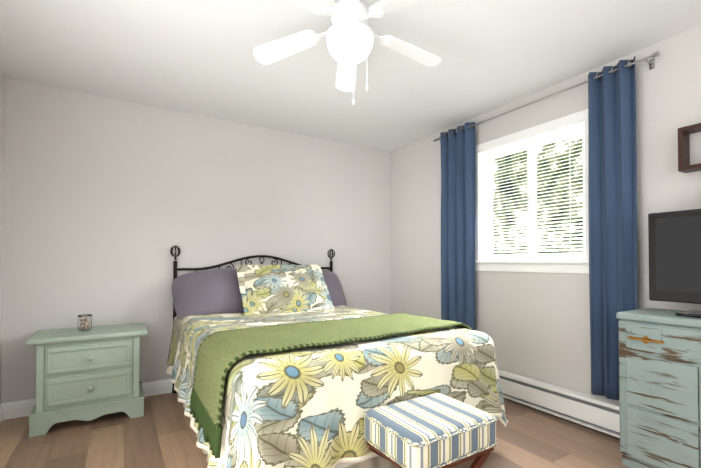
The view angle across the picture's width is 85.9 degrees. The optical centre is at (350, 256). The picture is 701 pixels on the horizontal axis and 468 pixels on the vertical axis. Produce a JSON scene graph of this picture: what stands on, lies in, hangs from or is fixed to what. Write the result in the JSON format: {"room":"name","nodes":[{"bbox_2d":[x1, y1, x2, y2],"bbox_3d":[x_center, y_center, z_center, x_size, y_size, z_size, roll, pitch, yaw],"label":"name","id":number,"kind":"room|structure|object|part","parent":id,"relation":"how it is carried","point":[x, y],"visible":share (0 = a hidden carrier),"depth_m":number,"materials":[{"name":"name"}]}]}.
{"room":"bedroom","nodes":[
{"label":"bedroom","id":0,"kind":"room"},
{"bbox_2d":[0,69,5,403],"bbox_3d":[-1.410,-0.094,0.830,0.120,2.440,4.280,1,-1,-31],"label":"wall","id":1,"kind":"structure","parent":0,"point":[2,117],"depth_m":2.65,"materials":[{"name":"paint"}]},
{"bbox_2d":[0,403,4,423],"bbox_3d":[-1.353,1.069,0.848,0.014,0.115,4.280,1,-1,-31],"label":"baseboard","id":2,"kind":"structure","parent":1,"relation":"attached to","point":[2,406],"depth_m":2.65,"materials":[{"name":"white"}]},
{"bbox_2d":[1,78,390,402],"bbox_3d":[-1.028,-0.052,3.643,3.710,2.440,0.120,1,-1,-31],"label":"wall","id":3,"kind":"structure","parent":0,"point":[109,203],"depth_m":3.17,"materials":[{"name":"paint"}]},
{"bbox_2d":[5,379,171,419],"bbox_3d":[-0.988,1.109,3.572,3.420,0.115,0.014,1,-1,-31],"label":"baseboard","id":4,"kind":"structure","parent":3,"relation":"attached to","point":[15,409],"depth_m":2.75,"materials":[{"name":"white"}]},
{"bbox_2d":[0,392,629,467],"bbox_3d":[0.121,1.190,1.748,3.710,0.100,4.520,1,-1,-31],"label":"floor","id":5,"kind":"structure","parent":0,"point":[160,433],"depth_m":2.32,"materials":[{"name":"brown wood"}]},
{"bbox_2d":[26,323,147,437],"bbox_3d":[-1.878,0.845,2.740,0.680,0.619,0.449,1,-1,-31],"label":"nightstand","id":6,"kind":"object","parent":5,"relation":"on","point":[92,374],"visible":1,"depth_m":2.57,"materials":[{"name":"green paint"}]},
{"bbox_2d":[78,314,91,330],"bbox_3d":[-1.934,0.479,2.741,0.086,0.112,0.086,1,-1,-31],"label":"shell jar","id":7,"kind":"object","parent":6,"relation":"on","point":[84,322],"visible":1,"depth_m":2.71,"materials":[{"name":"clear glass"}]},
{"bbox_2d":[166,245,508,467],"bbox_3d":[-0.297,0.524,2.729,1.715,1.261,2.200,1,-1,-31],"label":"bed","id":8,"kind":"object","parent":5,"relation":"on","point":[296,365],"visible":0.94,"depth_m":1.90,"materials":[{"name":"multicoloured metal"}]},
{"bbox_2d":[172,268,243,318],"bbox_3d":[-1.078,0.295,3.228,0.800,0.470,0.198,-3,-37,-34],"label":"pillow","id":9,"kind":"object","parent":8,"relation":"on","point":[211,292],"depth_m":3.08,"materials":[{"name":"purple fabric"}]},
{"bbox_3d":[-0.340,0.524,2.785,1.606,1.261,2.059,1,-1,-31],"label":"frame","id":10,"kind":"part","parent":8,"relation":"part of","materials":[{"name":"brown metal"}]},
{"bbox_2d":[190,313,471,458],"bbox_3d":[-0.009,0.695,2.256,1.715,0.555,0.757,1,-1,-31],"label":"throw","id":11,"kind":"object","parent":8,"relation":"on","point":[221,355],"depth_m":1.90,"materials":[{"name":"fabric"}]},
{"bbox_2d":[321,269,346,306],"bbox_3d":[-0.393,0.297,3.642,0.780,0.470,0.200,3,-40,-28],"label":"pillow","id":12,"kind":"object","parent":8,"relation":"on","point":[335,289],"depth_m":3.71,"materials":[{"name":"purple fabric"}]},
{"bbox_3d":[-0.303,0.730,2.721,1.510,0.498,2.015,1,-1,-31],"label":"mattress","id":13,"kind":"part","parent":8,"relation":"part of","materials":[{"name":"beige fabric"}]},
{"bbox_2d":[363,393,497,467],"bbox_3d":[0.345,0.915,1.649,0.481,0.472,0.371,1,-1,-31],"label":"ottoman","id":14,"kind":"object","parent":5,"relation":"on","point":[437,430],"visible":0.96,"depth_m":1.54,"materials":[{"name":"fabric"}]},
{"bbox_2d":[498,369,619,437],"bbox_3d":[1.392,1.052,2.904,0.070,0.206,1.450,1,-1,-31],"label":"heater","id":15,"kind":"object","parent":5,"relation":"on","point":[597,413],"visible":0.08,"depth_m":2.66,"materials":[{"name":"white metal"}]},
{"bbox_2d":[616,308,700,467],"bbox_3d":[1.881,0.720,1.766,0.441,0.840,0.972,1,-1,-31],"label":"dresser","id":16,"kind":"object","parent":5,"relation":"on","point":[660,384],"visible":1,"depth_m":1.91,"materials":[{"name":"paint"}]},
{"bbox_2d":[648,209,700,317],"bbox_3d":[1.893,0.026,1.783,0.230,0.547,0.780,1,-1,-31],"label":"tv","id":17,"kind":"object","parent":16,"relation":"on","point":[674,240],"visible":0.98,"depth_m":1.99,"materials":[{"name":"black plastic"}]},
{"bbox_2d":[0,0,700,151],"bbox_3d":[0.121,-1.350,1.786,3.710,0.100,4.520,1,-1,-31],"label":"ceiling","id":18,"kind":"structure","parent":0,"point":[196,57],"depth_m":2.41,"materials":[{"name":"white paint"}]},
{"bbox_2d":[253,0,440,104],"bbox_3d":[0.026,-1.015,1.907,1.012,0.564,1.009,1,-1,-31],"label":"ceiling fan","id":19,"kind":"object","parent":18,"relation":"hanging from","point":[349,34],"visible":1,"depth_m":1.88,"materials":[{"name":"white plastic"}]},
{"bbox_2d":[391,25,700,402],"bbox_3d":[1.652,-0.066,2.704,0.120,2.440,4.280,1,-1,-31],"label":"wall","id":20,"kind":"structure","parent":0,"point":[534,326],"depth_m":2.83,"materials":[{"name":"paint"}]},
{"bbox_2d":[475,109,588,273],"bbox_3d":[1.431,-0.447,3.023,0.170,1.139,1.085,1,-1,-31],"label":"window","id":21,"kind":"structure","parent":20,"relation":"in","point":[560,265],"depth_m":3.03,"materials":[{"name":"white"}]},
{"bbox_2d":[482,125,583,258],"bbox_3d":[1.431,-0.457,3.023,0.050,0.936,0.871,1,-1,-31],"label":"window blinds","id":22,"kind":"object","parent":21,"relation":"attached to","point":[547,138],"visible":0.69,"depth_m":2.96,"materials":[{"name":"white plastic"}]},
{"bbox_2d":[433,51,659,399],"bbox_3d":[1.341,-0.152,2.984,0.116,2.130,1.844,1,-1,-31],"label":"curtains","id":23,"kind":"object","parent":20,"relation":"attached to","point":[612,181],"visible":0.85,"depth_m":2.47,"materials":[{"name":"blue fabric"}]},
{"bbox_2d":[678,123,700,172],"bbox_3d":[2.044,-0.431,1.853,0.100,0.585,0.650,1,-1,-31],"label":"wall shelf","id":24,"kind":"object","parent":20,"relation":"attached to","point":[684,166],"visible":1,"depth_m":2.10,"materials":[{"name":"brown wood"}]},
{"label":"outside","id":25,"kind":"structure","parent":0,"visible":0},
{"bbox_2d":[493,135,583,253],"bbox_3d":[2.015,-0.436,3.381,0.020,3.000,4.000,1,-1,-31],"label":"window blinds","id":26,"kind":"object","parent":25,"point":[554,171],"depth_m":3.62,"materials":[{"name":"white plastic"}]}
]}

